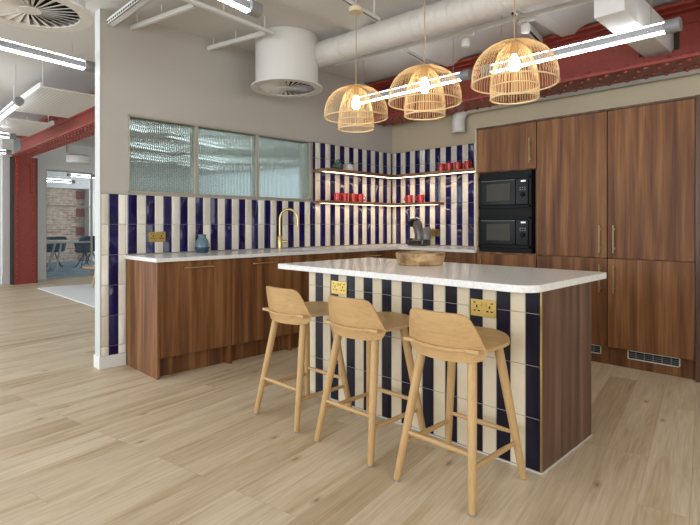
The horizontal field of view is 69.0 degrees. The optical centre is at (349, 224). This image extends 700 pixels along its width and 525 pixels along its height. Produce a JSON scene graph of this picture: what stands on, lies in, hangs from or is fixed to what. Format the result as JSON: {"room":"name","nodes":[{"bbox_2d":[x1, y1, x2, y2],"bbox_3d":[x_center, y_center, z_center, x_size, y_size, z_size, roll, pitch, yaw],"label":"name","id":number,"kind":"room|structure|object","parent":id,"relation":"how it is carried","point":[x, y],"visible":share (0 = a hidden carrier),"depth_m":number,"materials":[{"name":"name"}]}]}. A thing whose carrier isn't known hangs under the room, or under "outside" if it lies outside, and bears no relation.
{"room":"office kitchen","nodes":[
{"label":"office kitchen","id":0,"kind":"room"},
{"bbox_2d":[0,137,94,283],"bbox_3d":[-5.711,-0.287,11.797,0.240,2.930,13.500,0,0,35],"label":"wall","id":1,"kind":"structure","parent":0,"point":[55,159],"depth_m":10.67,"materials":[{"name":"white paint"}]},
{"bbox_2d":[2,272,45,283],"bbox_3d":[-6.620,1.097,10.374,0.051,0.160,0.885,0,0,25],"label":"baseboard","id":2,"kind":"structure","parent":1,"relation":"attached to","point":[41,276],"depth_m":10.09,"materials":[{"name":"white paint"}]},
{"bbox_2d":[46,169,92,279],"bbox_3d":[-6.183,0.004,11.225,0.040,2.347,1.020,0,0,35],"label":"window","id":3,"kind":"structure","parent":1,"relation":"in","point":[91,174],"depth_m":11.46,"materials":[{"name":"clear glass"}]},
{"bbox_2d":[47,187,84,262],"bbox_3d":[-9.583,0.028,15.060,0.115,2.300,3.420,0,0,35],"label":"brick wall","id":4,"kind":"structure","parent":0,"point":[68,222],"depth_m":15.98,"materials":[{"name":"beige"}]},
{"bbox_2d":[47,171,94,260],"bbox_3d":[-7.325,-0.287,14.045,4.980,2.930,6.260,0,0,35],"label":"wall","id":5,"kind":"structure","parent":0,"point":[80,182],"depth_m":16.24,"materials":[{"name":"white paint"}]},
{"bbox_2d":[100,8,391,363],"bbox_3d":[-0.771,-0.287,5.457,3.645,2.930,0.119,0,0,-45],"label":"wall","id":6,"kind":"structure","parent":0,"point":[153,70],"depth_m":4.82,"materials":[{"name":"grey paint"}]},
{"bbox_2d":[95,8,99,356],"bbox_3d":[-2.066,-0.339,4.171,0.004,2.828,0.114,0,0,-45],"label":"trim","id":7,"kind":"structure","parent":6,"relation":"attached to","point":[97,13],"depth_m":4.17,"materials":[{"name":"grey paint"}]},
{"bbox_2d":[94,352,125,369],"bbox_3d":[-1.999,1.126,4.240,0.218,0.102,0.134,0,0,-45],"label":"baseboard","id":8,"kind":"structure","parent":6,"relation":"attached to","point":[104,362],"depth_m":4.18,"materials":[{"name":"white paint"}]},
{"bbox_2d":[106,0,150,26],"bbox_3d":[-1.441,-1.647,3.652,0.062,0.050,1.490,0,0,-45],"label":"cable tray","id":9,"kind":"object","parent":6,"relation":"attached to","point":[131,7],"visible":1,"depth_m":3.92,"materials":[{"name":"white metal"}]},
{"bbox_2d":[149,232,164,241],"bbox_3d":[-1.684,0.110,4.454,0.147,0.087,0.010,0,0,-45],"label":"wall socket","id":10,"kind":"object","parent":6,"relation":"attached to","point":[153,236],"visible":1,"depth_m":4.45,"materials":[{"name":"gold metal"}]},
{"bbox_2d":[128,114,311,200],"bbox_3d":[-1.189,-0.596,5.040,2.029,0.669,0.124,0,0,-45],"label":"window","id":11,"kind":"structure","parent":6,"relation":"in","point":[166,157],"depth_m":4.87,"materials":[{"name":"clear glass"}]},
{"bbox_2d":[100,141,391,356],"bbox_3d":[-0.733,0.071,5.417,3.645,2.007,0.010,0,0,-45],"label":"trim","id":12,"kind":"structure","parent":6,"relation":"attached to","point":[312,141],"depth_m":4.13,"materials":[{"name":"beige metal"}]},
{"bbox_2d":[313,200,443,205],"bbox_3d":[0.358,-0.249,5.921,1.370,0.031,0.814,0,0,-45],"label":"shelf","id":13,"kind":"object","parent":6,"relation":"attached to","point":[319,201],"visible":1,"depth_m":6.05,"materials":[{"name":"brown wood"}]},
{"bbox_2d":[334,193,340,200],"bbox_3d":[-0.148,-0.314,5.878,0.083,0.098,0.102,0,0,-22],"label":"mug","id":14,"kind":"object","parent":13,"relation":"on","point":[337,196],"visible":0.86,"depth_m":5.83,"materials":[{"name":"red ceramic"}]},
{"bbox_2d":[341,193,347,200],"bbox_3d":[-0.060,-0.314,5.941,0.083,0.098,0.102,0,0,-14],"label":"mug","id":15,"kind":"object","parent":13,"relation":"on","point":[344,196],"visible":0.8,"depth_m":5.91,"materials":[{"name":"red ceramic"}]},
{"bbox_2d":[350,194,356,201],"bbox_3d":[0.042,-0.314,6.059,0.083,0.098,0.102,0,0,27],"label":"mug","id":16,"kind":"object","parent":13,"relation":"on","point":[353,197],"visible":0.84,"depth_m":6.01,"materials":[{"name":"red ceramic"}]},
{"bbox_2d":[357,194,365,201],"bbox_3d":[0.131,-0.314,6.130,0.102,0.098,0.083,0,0,22],"label":"mug","id":17,"kind":"object","parent":13,"relation":"on","point":[360,197],"visible":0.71,"depth_m":6.10,"materials":[{"name":"red ceramic"}]},
{"bbox_2d":[404,195,412,202],"bbox_3d":[0.733,-0.314,6.363,0.102,0.098,0.083,0,0,-7],"label":"mug","id":18,"kind":"object","parent":13,"relation":"on","point":[409,198],"visible":0.88,"depth_m":6.33,"materials":[{"name":"red ceramic"}]},
{"bbox_2d":[415,194,423,201],"bbox_3d":[0.861,-0.314,6.232,0.102,0.098,0.083,0,0,-30],"label":"mug","id":19,"kind":"object","parent":13,"relation":"on","point":[420,197],"visible":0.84,"depth_m":6.20,"materials":[{"name":"red ceramic"}]},
{"bbox_2d":[0,0,681,157],"bbox_3d":[-3.153,-1.802,8.659,16.500,0.100,24.000,0,0,-45],"label":"ceiling","id":20,"kind":"structure","parent":0,"point":[24,72],"depth_m":4.81,"materials":[{"name":"grey paint"}]},
{"bbox_2d":[0,149,11,154],"bbox_3d":[-6.678,-1.514,8.771,0.092,0.476,1.500,0,0,35],"label":"tube light","id":21,"kind":"object","parent":20,"relation":"hanging from","point":[7,152],"visible":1,"depth_m":9.30,"materials":[{"name":"grey plastic"}]},
{"bbox_2d":[0,132,15,139],"bbox_3d":[-5.479,-1.514,7.072,0.092,0.476,1.500,0,0,35],"label":"tube light","id":22,"kind":"object","parent":20,"relation":"hanging from","point":[2,135],"visible":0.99,"depth_m":7.59,"materials":[{"name":"grey plastic"}]},
{"bbox_2d":[0,96,23,119],"bbox_3d":[-4.054,-1.514,5.997,0.092,0.476,1.500,0,0,-44],"label":"tube light","id":23,"kind":"object","parent":20,"relation":"hanging from","point":[18,101],"visible":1,"depth_m":5.66,"materials":[{"name":"grey plastic"}]},
{"bbox_2d":[0,105,18,119],"bbox_3d":[-4.054,-1.292,5.997,0.067,0.012,1.321,0,0,-45],"label":"diffuser","id":24,"kind":"object","parent":23,"relation":"attached to","point":[12,107],"depth_m":5.86,"materials":[{"name":"white plastic"}]},
{"bbox_2d":[0,116,53,136],"bbox_3d":[-5.029,-1.597,7.637,0.700,0.310,1.400,0,0,-45],"label":"ceiling panel","id":25,"kind":"object","parent":20,"relation":"hanging from","point":[20,127],"visible":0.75,"depth_m":7.52,"materials":[{"name":"white metal"}]},
{"bbox_2d":[0,0,92,31],"bbox_3d":[-1.909,-1.512,3.040,0.670,0.478,0.670,0,0,-45],"label":"ceiling vent","id":26,"kind":"object","parent":20,"relation":"in","point":[41,15],"visible":1,"depth_m":3.13,"materials":[{"name":"white metal"}]},
{"bbox_2d":[0,32,94,72],"bbox_3d":[-2.590,-1.514,3.690,0.092,0.476,1.500,0,0,35],"label":"tube light","id":27,"kind":"object","parent":20,"relation":"hanging from","point":[85,65],"visible":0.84,"depth_m":3.99,"materials":[{"name":"grey plastic"}]},
{"bbox_2d":[0,38,83,60],"bbox_3d":[-2.590,-1.355,3.690,0.020,0.008,1.320,0,0,35],"label":"diffuser","id":28,"kind":"object","parent":27,"relation":"attached to","point":[4,41],"depth_m":3.94,"materials":[{"name":"white"}]},
{"bbox_2d":[0,46,84,69],"bbox_3d":[-2.590,-1.292,3.690,0.036,0.012,1.320,0,0,35],"label":"diffuser","id":29,"kind":"object","parent":27,"relation":"attached to","point":[13,49],"depth_m":3.96,"materials":[{"name":"white plastic"}]},
{"bbox_2d":[9,61,94,117],"bbox_3d":[-3.547,-1.597,6.149,0.700,0.310,1.500,0,0,-45],"label":"ceiling panel","id":30,"kind":"object","parent":20,"relation":"hanging from","point":[41,99],"visible":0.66,"depth_m":5.99,"materials":[{"name":"white metal"}]},
{"bbox_2d":[47,178,74,183],"bbox_3d":[-7.309,-1.389,12.303,0.092,0.726,1.300,0,0,35],"label":"tube light","id":31,"kind":"object","parent":20,"relation":"hanging from","point":[48,179],"visible":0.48,"depth_m":12.55,"materials":[{"name":"grey plastic"}]},
{"bbox_2d":[66,143,90,163],"bbox_3d":[-5.537,-1.498,10.378,0.450,0.510,0.440,0,0,-45],"label":"ceiling vent","id":32,"kind":"object","parent":20,"relation":"in","point":[71,158],"visible":0.97,"depth_m":10.22,"materials":[{"name":"white metal"}]},
{"bbox_2d":[67,173,94,177],"bbox_3d":[-7.662,-1.565,15.292,0.092,0.376,1.600,0,0,35],"label":"tube light","id":33,"kind":"object","parent":20,"relation":"hanging from","point":[68,174],"visible":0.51,"depth_m":14.86,"materials":[{"name":"grey plastic"}]},
{"bbox_2d":[130,2,195,29],"bbox_3d":[-1.511,-1.698,4.082,0.811,0.110,0.026,0,0,34],"label":"ceiling track","id":34,"kind":"object","parent":20,"relation":"attached to","point":[188,6],"visible":0.86,"depth_m":4.07,"materials":[{"name":"white metal"}]},
{"bbox_2d":[182,0,274,35],"bbox_3d":[-0.983,-1.688,3.961,0.030,0.130,1.063,0,0,39],"label":"ceiling track","id":35,"kind":"object","parent":20,"relation":"attached to","point":[200,4],"visible":1,"depth_m":4.00,"materials":[{"name":"white metal"}]},
{"bbox_2d":[207,23,266,50],"bbox_3d":[-1.034,-1.698,4.613,0.731,0.110,0.026,0,0,33],"label":"ceiling track","id":36,"kind":"object","parent":20,"relation":"attached to","point":[235,40],"visible":0.84,"depth_m":4.60,"materials":[{"name":"white metal"}]},
{"bbox_2d":[219,0,262,17],"bbox_3d":[-0.998,-1.514,2.545,0.092,0.476,1.500,0,0,35],"label":"tube light","id":37,"kind":"object","parent":20,"relation":"hanging from","point":[253,8],"visible":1,"depth_m":3.07,"materials":[{"name":"grey plastic"}]},
{"bbox_2d":[219,0,249,12],"bbox_3d":[-0.998,-1.292,2.545,0.036,0.012,1.320,0,0,35],"label":"diffuser","id":38,"kind":"object","parent":37,"relation":"attached to","point":[237,4],"depth_m":3.01,"materials":[{"name":"white plastic"}]},
{"bbox_2d":[251,26,322,97],"bbox_3d":[-0.593,-1.512,4.793,0.670,0.478,0.670,0,0,-45],"label":"ceiling vent","id":39,"kind":"object","parent":20,"relation":"in","point":[286,66],"visible":0.97,"depth_m":4.56,"materials":[{"name":"white metal"}]},
{"bbox_2d":[340,0,379,21],"bbox_3d":[0.044,-1.665,3.721,0.035,0.175,0.608,0,0,36],"label":"ceiling track","id":40,"kind":"object","parent":20,"relation":"attached to","point":[366,12],"visible":0.82,"depth_m":3.82,"materials":[{"name":"white metal"}]},
{"bbox_2d":[324,5,387,132],"bbox_3d":[0.044,-1.134,3.721,0.471,0.886,0.471,0,0,-45],"label":"pendant lamp","id":41,"kind":"object","parent":40,"relation":"hanging from","point":[356,89],"visible":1,"depth_m":3.69,"materials":[{"name":"beige wicker"}]},
{"bbox_2d":[255,0,474,66],"bbox_3d":[-0.015,-1.715,4.332,3.040,0.075,0.600,0,0,-45],"label":"trim","id":42,"kind":"structure","parent":20,"relation":"attached to","point":[334,15],"depth_m":4.27,"materials":[{"name":"grey paint"}]},
{"bbox_2d":[393,45,438,65],"bbox_3d":[0.673,-1.708,5.102,0.050,0.090,0.914,0,0,35],"label":"ceiling track","id":43,"kind":"object","parent":20,"relation":"attached to","point":[409,52],"visible":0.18,"depth_m":5.11,"materials":[{"name":"white metal"}]},
{"bbox_2d":[314,0,553,66],"bbox_3d":[1.382,-1.597,3.321,4.445,0.242,0.233,0,0,41],"label":"air duct","id":44,"kind":"object","parent":20,"relation":"hanging from","point":[441,16],"visible":0.99,"depth_m":3.99,"materials":[{"name":"grey metal"}]},
{"bbox_2d":[429,37,472,87],"bbox_3d":[0.934,-1.465,4.613,0.092,0.411,0.457,0,0,-45],"label":"tube light","id":45,"kind":"object","parent":20,"relation":"hanging from","point":[464,75],"depth_m":4.57,"materials":[{"name":"grey plastic"}]},
{"bbox_2d":[334,0,593,65],"bbox_3d":[1.268,-1.677,4.030,3.626,0.150,0.030,0,0,38],"label":"ceiling track","id":46,"kind":"object","parent":20,"relation":"hanging from","point":[576,2],"visible":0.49,"depth_m":4.20,"materials":[{"name":"white metal"}]},
{"bbox_2d":[459,30,474,47],"bbox_3d":[0.979,-1.544,4.256,0.070,0.113,0.130,0,0,-45],"label":"track spotlight","id":47,"kind":"object","parent":46,"relation":"attached to","point":[465,41],"visible":1,"depth_m":4.24,"materials":[{"name":"white paint"}]},
{"bbox_2d":[519,15,536,33],"bbox_3d":[1.374,-1.544,3.945,0.070,0.113,0.130,0,0,-45],"label":"track spotlight","id":48,"kind":"object","parent":46,"relation":"attached to","point":[525,27],"visible":1,"depth_m":3.93,"materials":[{"name":"white paint"}]},
{"bbox_2d":[509,10,542,41],"bbox_3d":[1.499,-1.708,4.330,0.050,0.090,0.832,0,0,35],"label":"ceiling track","id":49,"kind":"object","parent":20,"relation":"attached to","point":[534,34],"visible":0.34,"depth_m":4.46,"materials":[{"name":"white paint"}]},
{"bbox_2d":[364,0,699,126],"bbox_3d":[3.088,-1.487,3.653,0.387,0.471,7.898,0,0,-45],"label":"steel beam","id":50,"kind":"structure","parent":20,"relation":"attached to","point":[620,63],"depth_m":4.64,"materials":[{"name":"metal"}]},
{"bbox_2d":[358,82,419,103],"bbox_3d":[0.407,-1.313,5.142,0.092,0.095,0.805,0,0,-45],"label":"tube light","id":51,"kind":"object","parent":50,"relation":"hanging from","point":[385,94],"depth_m":5.15,"materials":[{"name":"grey plastic"}]},
{"bbox_2d":[358,73,457,97],"bbox_3d":[0.538,-1.355,5.010,0.020,0.008,1.300,0,0,-45],"label":"diffuser","id":52,"kind":"object","parent":51,"relation":"attached to","point":[456,74],"depth_m":5.02,"materials":[{"name":"white"}]},
{"bbox_2d":[360,79,460,103],"bbox_3d":[0.538,-1.292,5.010,0.036,0.012,1.300,0,0,-45],"label":"diffuser","id":53,"kind":"object","parent":51,"relation":"attached to","point":[386,95],"depth_m":5.04,"materials":[{"name":"white plastic"}]},
{"bbox_2d":[594,0,673,57],"bbox_3d":[2.141,-1.485,3.791,1.230,0.205,0.190,0,0,-45],"label":"duct","id":54,"kind":"object","parent":50,"relation":"attached to","point":[618,16],"visible":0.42,"depth_m":3.56,"materials":[{"name":"white metal"}]},
{"bbox_2d":[502,0,594,36],"bbox_3d":[0.861,-1.715,3.454,3.040,0.075,0.600,0,0,-45],"label":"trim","id":55,"kind":"structure","parent":20,"relation":"attached to","point":[564,22],"depth_m":4.24,"materials":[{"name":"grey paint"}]},
{"bbox_2d":[480,16,682,75],"bbox_3d":[1.664,-1.514,3.880,0.092,0.476,1.470,0,0,-45],"label":"tube light","id":56,"kind":"object","parent":20,"relation":"hanging from","point":[673,25],"visible":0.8,"depth_m":3.67,"materials":[{"name":"grey plastic"}]},
{"bbox_2d":[491,22,663,64],"bbox_3d":[1.664,-1.355,3.880,0.020,0.008,1.290,0,0,-45],"label":"diffuser","id":57,"kind":"object","parent":56,"relation":"attached to","point":[658,25],"depth_m":3.70,"materials":[{"name":"white"}]},
{"bbox_2d":[491,31,664,72],"bbox_3d":[1.664,-1.292,3.880,0.036,0.012,1.290,0,0,-45],"label":"diffuser","id":58,"kind":"object","parent":56,"relation":"attached to","point":[646,34],"depth_m":3.72,"materials":[{"name":"white plastic"}]},
{"bbox_2d":[0,261,699,524],"bbox_3d":[-3.153,1.224,8.659,16.500,0.108,24.000,0,0,-45],"label":"floor","id":59,"kind":"structure","parent":0,"point":[81,443],"depth_m":2.61,"materials":[{"name":"brown wood"}]},
{"bbox_2d":[10,156,37,284],"bbox_3d":[-6.514,-0.072,10.150,0.376,2.500,0.446,0,0,35],"label":"steel column","id":60,"kind":"structure","parent":59,"relation":"on","point":[23,171],"depth_m":10.03,"materials":[{"name":"red metal"}]},
{"bbox_2d":[11,91,94,157],"bbox_3d":[-3.912,-1.512,7.437,0.340,0.421,7.100,0,0,-45],"label":"steel beam","id":61,"kind":"structure","parent":60,"relation":"attached to","point":[64,131],"depth_m":8.12,"materials":[{"name":"red metal"}]},
{"bbox_2d":[47,237,66,266],"bbox_3d":[-8.142,0.764,14.034,0.626,0.832,0.575,0,0,-27],"label":"chair","id":62,"kind":"object","parent":59,"relation":"on","point":[49,246],"visible":0.48,"depth_m":14.16,"materials":[{"name":"blue fabric"}]},
{"bbox_2d":[47,240,78,269],"bbox_3d":[-7.659,0.793,12.937,1.000,0.760,1.100,0,0,35],"label":"meeting table","id":63,"kind":"object","parent":59,"relation":"on","point":[54,245],"visible":0.67,"depth_m":12.97,"materials":[{"name":"grey wood"}]},
{"bbox_2d":[37,284,94,306],"bbox_3d":[-3.188,1.171,9.048,3.200,0.012,4.000,0,0,-45],"label":"rug","id":64,"kind":"object","parent":59,"relation":"on","point":[84,293],"visible":0.24,"depth_m":8.71,"materials":[{"name":"white fabric"}]},
{"bbox_2d":[82,265,94,287],"bbox_3d":[-4.636,0.975,9.652,0.770,0.379,0.770,0,0,-45],"label":"coffee table","id":65,"kind":"object","parent":64,"relation":"on","point":[87,266],"visible":0.29,"depth_m":9.39,"materials":[{"name":"brown wood"}]},
{"bbox_2d":[73,237,94,267],"bbox_3d":[-7.162,0.764,13.819,0.626,0.832,0.575,0,0,42],"label":"chair","id":66,"kind":"object","parent":59,"relation":"on","point":[84,248],"visible":0.65,"depth_m":13.73,"materials":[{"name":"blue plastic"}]},
{"bbox_2d":[80,236,94,264],"bbox_3d":[-7.566,0.764,14.942,0.626,0.832,0.575,0,0,-16],"label":"chair","id":67,"kind":"object","parent":59,"relation":"on","point":[82,236],"visible":0.09,"depth_m":14.95,"materials":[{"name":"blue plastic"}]},
{"bbox_2d":[127,259,231,379],"bbox_3d":[-1.424,0.733,4.277,0.644,0.890,0.626,0,0,-45],"label":"base cabinet","id":68,"kind":"object","parent":59,"relation":"on","point":[179,312],"visible":0.97,"depth_m":4.06,"materials":[{"name":"brown wood"}]},
{"bbox_2d":[231,255,291,360],"bbox_3d":[-0.967,0.735,4.732,0.643,0.886,0.626,0,0,-45],"label":"base cabinet","id":69,"kind":"object","parent":59,"relation":"on","point":[250,324],"visible":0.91,"depth_m":4.49,"materials":[{"name":"brown wood"}]},
{"bbox_2d":[254,286,351,432],"bbox_3d":[-0.288,0.778,3.178,0.467,0.805,0.445,0,0,-45],"label":"bar stool","id":70,"kind":"object","parent":59,"relation":"on","point":[286,306],"visible":0.91,"depth_m":3.06,"materials":[{"name":"brown wood"}]},
{"bbox_2d":[291,253,341,347],"bbox_3d":[-0.508,0.735,5.189,0.648,0.886,0.626,0,0,-45],"label":"base cabinet","id":71,"kind":"object","parent":59,"relation":"on","point":[300,279],"visible":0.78,"depth_m":4.87,"materials":[{"name":"brown wood"}]},
{"bbox_2d":[342,250,396,258],"bbox_3d":[0.034,0.735,5.729,0.878,0.886,0.626,0,0,-45],"label":"base cabinet","id":72,"kind":"object","parent":59,"relation":"on","point":[390,254],"visible":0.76,"depth_m":5.53,"materials":[{"name":"brown wood"}]},
{"bbox_2d":[314,295,426,466],"bbox_3d":[0.115,0.778,2.774,0.467,0.805,0.445,0,0,-45],"label":"bar stool","id":73,"kind":"object","parent":59,"relation":"on","point":[352,318],"visible":0.98,"depth_m":2.65,"materials":[{"name":"brown wood"}]},
{"bbox_2d":[400,250,476,263],"bbox_3d":[1.113,0.735,5.688,0.626,0.886,0.992,0,0,-45],"label":"base cabinet","id":74,"kind":"object","parent":59,"relation":"on","point":[453,257],"visible":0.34,"depth_m":5.27,"materials":[{"name":"brown wood"}]},
{"bbox_2d":[125,244,477,262],"bbox_3d":[-0.100,0.273,4.909,3.443,0.030,1.600,0,0,-45],"label":"countertop","id":75,"kind":"structure","parent":74,"relation":"on","point":[189,256],"depth_m":4.82,"materials":[{"name":"stone"}]},
{"bbox_2d":[195,234,209,252],"bbox_3d":[-1.340,0.174,4.621,0.134,0.166,0.134,0,0,-45],"label":"vase","id":76,"kind":"object","parent":75,"relation":"on","point":[202,245],"visible":1,"depth_m":4.58,"materials":[{"name":"blue ceramic"}]},
{"bbox_2d":[277,208,298,248],"bbox_3d":[-0.645,0.044,5.289,0.234,0.426,0.060,0,0,11],"label":"tap","id":77,"kind":"object","parent":75,"relation":"on","point":[279,238],"visible":0.99,"depth_m":5.29,"materials":[{"name":"gold metal"}]},
{"bbox_2d":[407,217,430,245],"bbox_3d":[0.832,0.085,6.143,0.165,0.344,0.296,0,0,-45],"label":"coffee machine","id":78,"kind":"object","parent":75,"relation":"on","point":[422,235],"visible":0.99,"depth_m":6.09,"materials":[{"name":"grey plastic"}]},
{"bbox_2d":[309,272,591,474],"bbox_3d":[0.526,0.745,3.220,0.634,0.865,1.703,0,0,-45],"label":"kitchen island","id":79,"kind":"object","parent":59,"relation":"on","point":[548,353],"visible":0.56,"depth_m":2.67,"materials":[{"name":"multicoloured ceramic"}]},
{"bbox_2d":[331,280,346,294],"bbox_3d":[-0.073,0.420,3.373,0.010,0.087,0.147,0,0,-45],"label":"wall socket","id":80,"kind":"object","parent":79,"relation":"attached to","point":[337,287],"visible":1,"depth_m":3.37,"materials":[{"name":"gold metal"}]},
{"bbox_2d":[278,257,605,292],"bbox_3d":[0.488,0.295,3.272,0.965,0.035,1.878,0,0,-45],"label":"island countertop","id":81,"kind":"structure","parent":79,"relation":"on","point":[513,279],"depth_m":2.87,"materials":[{"name":"stone"}]},
{"bbox_2d":[396,251,444,265],"bbox_3d":[0.486,0.235,3.518,0.340,0.085,0.340,0,0,-45],"label":"wooden bowl","id":82,"kind":"object","parent":81,"relation":"on","point":[407,258],"visible":1,"depth_m":3.38,"materials":[{"name":"brown wood"}]},
{"bbox_2d":[471,298,496,317],"bbox_3d":[0.683,0.430,2.614,0.010,0.087,0.147,0,0,-45],"label":"wall socket","id":83,"kind":"object","parent":79,"relation":"attached to","point":[479,307],"visible":1,"depth_m":2.61,"materials":[{"name":"gold metal"}]},
{"bbox_2d":[394,308,526,516],"bbox_3d":[0.510,0.778,2.357,0.467,0.805,0.445,0,0,-45],"label":"bar stool","id":84,"kind":"object","parent":59,"relation":"on","point":[453,338],"visible":1,"depth_m":2.25,"materials":[{"name":"brown wood"}]},
{"bbox_2d":[475,120,537,267],"bbox_3d":[1.685,0.106,5.113,0.626,2.143,0.638,0,0,-45],"label":"tall cabinet","id":85,"kind":"object","parent":59,"relation":"on","point":[511,146],"visible":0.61,"depth_m":4.91,"materials":[{"name":"brown wood"}]},
{"bbox_2d":[480,169,535,253],"bbox_3d":[1.681,-0.119,5.099,0.475,0.785,0.587,0,0,-45],"label":"housing","id":86,"kind":"object","parent":85,"relation":"in","point":[493,212],"visible":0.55,"depth_m":4.92,"materials":[{"name":"black plastic"}]},
{"bbox_2d":[479,174,535,208],"bbox_3d":[1.653,-0.310,5.097,0.518,0.309,0.556,0,0,-45],"label":"microwave","id":87,"kind":"object","parent":86,"relation":"in","point":[519,191],"visible":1,"depth_m":4.90,"materials":[{"name":"black plastic"}]},
{"bbox_2d":[479,216,535,248],"bbox_3d":[1.653,0.077,5.097,0.518,0.304,0.556,0,0,-45],"label":"microwave","id":88,"kind":"object","parent":86,"relation":"in","point":[498,232],"visible":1,"depth_m":4.90,"materials":[{"name":"black plastic"}]},
{"bbox_2d":[537,109,608,363],"bbox_3d":[2.128,0.106,4.669,0.626,2.143,0.608,0,0,-45],"label":"tall cabinet","id":89,"kind":"object","parent":59,"relation":"on","point":[572,149],"visible":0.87,"depth_m":4.43,"materials":[{"name":"brown wood"}]},
{"bbox_2d":[591,344,600,353],"bbox_3d":[2.005,1.067,4.460,0.008,0.074,0.370,0,0,-45],"label":"vent","id":90,"kind":"object","parent":89,"relation":"attached to","point":[594,348],"visible":0.32,"depth_m":4.36,"materials":[{"name":"grey metal"}]},
{"bbox_2d":[607,95,699,382],"bbox_3d":[2.581,0.106,4.214,0.626,2.143,0.668,0,0,-45],"label":"tall cabinet","id":91,"kind":"object","parent":59,"relation":"on","point":[654,147],"visible":1,"depth_m":4.00,"materials":[{"name":"brown wood"}]},
{"bbox_2d":[627,350,679,367],"bbox_3d":[2.411,1.067,4.053,0.008,0.074,0.372,0,0,-45],"label":"vent","id":92,"kind":"object","parent":91,"relation":"attached to","point":[634,355],"visible":1,"depth_m":4.05,"materials":[{"name":"grey metal"}]},
{"bbox_2d":[392,31,699,251],"bbox_3d":[3.379,-0.287,3.952,0.129,2.930,8.110,0,0,-45],"label":"wall","id":93,"kind":"structure","parent":0,"point":[455,219],"depth_m":6.02,"materials":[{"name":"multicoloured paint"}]},
{"bbox_2d":[313,168,474,179],"bbox_3d":[0.631,-0.601,5.646,1.370,0.034,1.590,0,0,-45],"label":"shelf","id":94,"kind":"object","parent":93,"relation":"attached to","point":[322,170],"visible":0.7,"depth_m":5.97,"materials":[{"name":"brown wood"}]},
{"bbox_2d":[333,159,343,168],"bbox_3d":[-0.136,-0.680,5.849,0.124,0.126,0.124,0,0,-45],"label":"jar","id":95,"kind":"object","parent":94,"relation":"on","point":[338,165],"visible":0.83,"depth_m":5.81,"materials":[{"name":"teal ceramic"}]},
{"bbox_2d":[343,160,353,170],"bbox_3d":[-0.022,-0.682,5.962,0.140,0.130,0.140,0,0,-45],"label":"jar","id":96,"kind":"object","parent":94,"relation":"on","point":[347,166],"visible":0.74,"depth_m":5.91,"materials":[{"name":"grey ceramic"}]},
{"bbox_2d":[438,163,444,170],"bbox_3d":[1.089,-0.666,6.030,0.102,0.098,0.083,0,0,-35],"label":"mug","id":97,"kind":"object","parent":94,"relation":"on","point":[440,165],"visible":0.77,"depth_m":5.99,"materials":[{"name":"red ceramic"}]},
{"bbox_2d":[443,163,452,169],"bbox_3d":[1.152,-0.666,5.940,0.102,0.098,0.083,0,0,-24],"label":"mug","id":98,"kind":"object","parent":94,"relation":"on","point":[449,166],"visible":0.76,"depth_m":5.91,"materials":[{"name":"red ceramic"}]},
{"bbox_2d":[454,162,463,168],"bbox_3d":[1.252,-0.666,5.865,0.102,0.098,0.083,0,0,-26],"label":"mug","id":99,"kind":"object","parent":94,"relation":"on","point":[457,165],"visible":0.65,"depth_m":5.83,"materials":[{"name":"red ceramic"}]},
{"bbox_2d":[464,161,471,168],"bbox_3d":[1.328,-0.666,5.776,0.102,0.098,0.083,0,0,45],"label":"mug","id":100,"kind":"object","parent":94,"relation":"on","point":[467,164],"visible":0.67,"depth_m":5.74,"materials":[{"name":"red ceramic"}]},
{"bbox_2d":[392,143,471,153],"bbox_3d":[1.119,-0.930,6.134,0.010,0.005,1.591,0,0,-45],"label":"trim","id":101,"kind":"structure","parent":93,"relation":"attached to","point":[468,143],"depth_m":6.24,"materials":[{"name":"beige metal"}]},
{"bbox_2d":[431,229,438,235],"bbox_3d":[1.024,0.102,6.215,0.010,0.087,0.147,0,0,-45],"label":"wall socket","id":102,"kind":"object","parent":93,"relation":"attached to","point":[434,232],"visible":0.79,"depth_m":6.20,"materials":[{"name":"gold metal"}]},
{"bbox_2d":[451,68,699,133],"bbox_3d":[3.491,-1.229,3.639,0.168,0.349,6.509,0,0,-45],"label":"pipe","id":103,"kind":"object","parent":93,"relation":"attached to","point":[458,119],"visible":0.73,"depth_m":4.99,"materials":[{"name":"white metal"}]},
{"bbox_3d":[0.478,-1.665,3.264,0.606,0.175,0.135,0,0,-45],"label":"ceiling track","id":104,"kind":"object","parent":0,"visible":0},
{"bbox_2d":[388,0,461,120],"bbox_3d":[0.478,-1.134,3.264,0.471,0.886,0.471,0,0,-45],"label":"pendant lamp","id":105,"kind":"object","parent":104,"relation":"hanging from","point":[424,87],"visible":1,"depth_m":3.23,"materials":[{"name":"brown wicker"}]},
{"bbox_3d":[0.909,-1.665,2.818,0.606,0.175,0.135,0,0,-45],"label":"ceiling track","id":106,"kind":"object","parent":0,"visible":0},
{"bbox_2d":[471,0,559,104],"bbox_3d":[0.909,-1.134,2.818,0.471,0.886,0.471,0,0,-45],"label":"pendant lamp","id":107,"kind":"object","parent":106,"relation":"hanging from","point":[514,66],"visible":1,"depth_m":2.79,"materials":[{"name":"brown wicker"}]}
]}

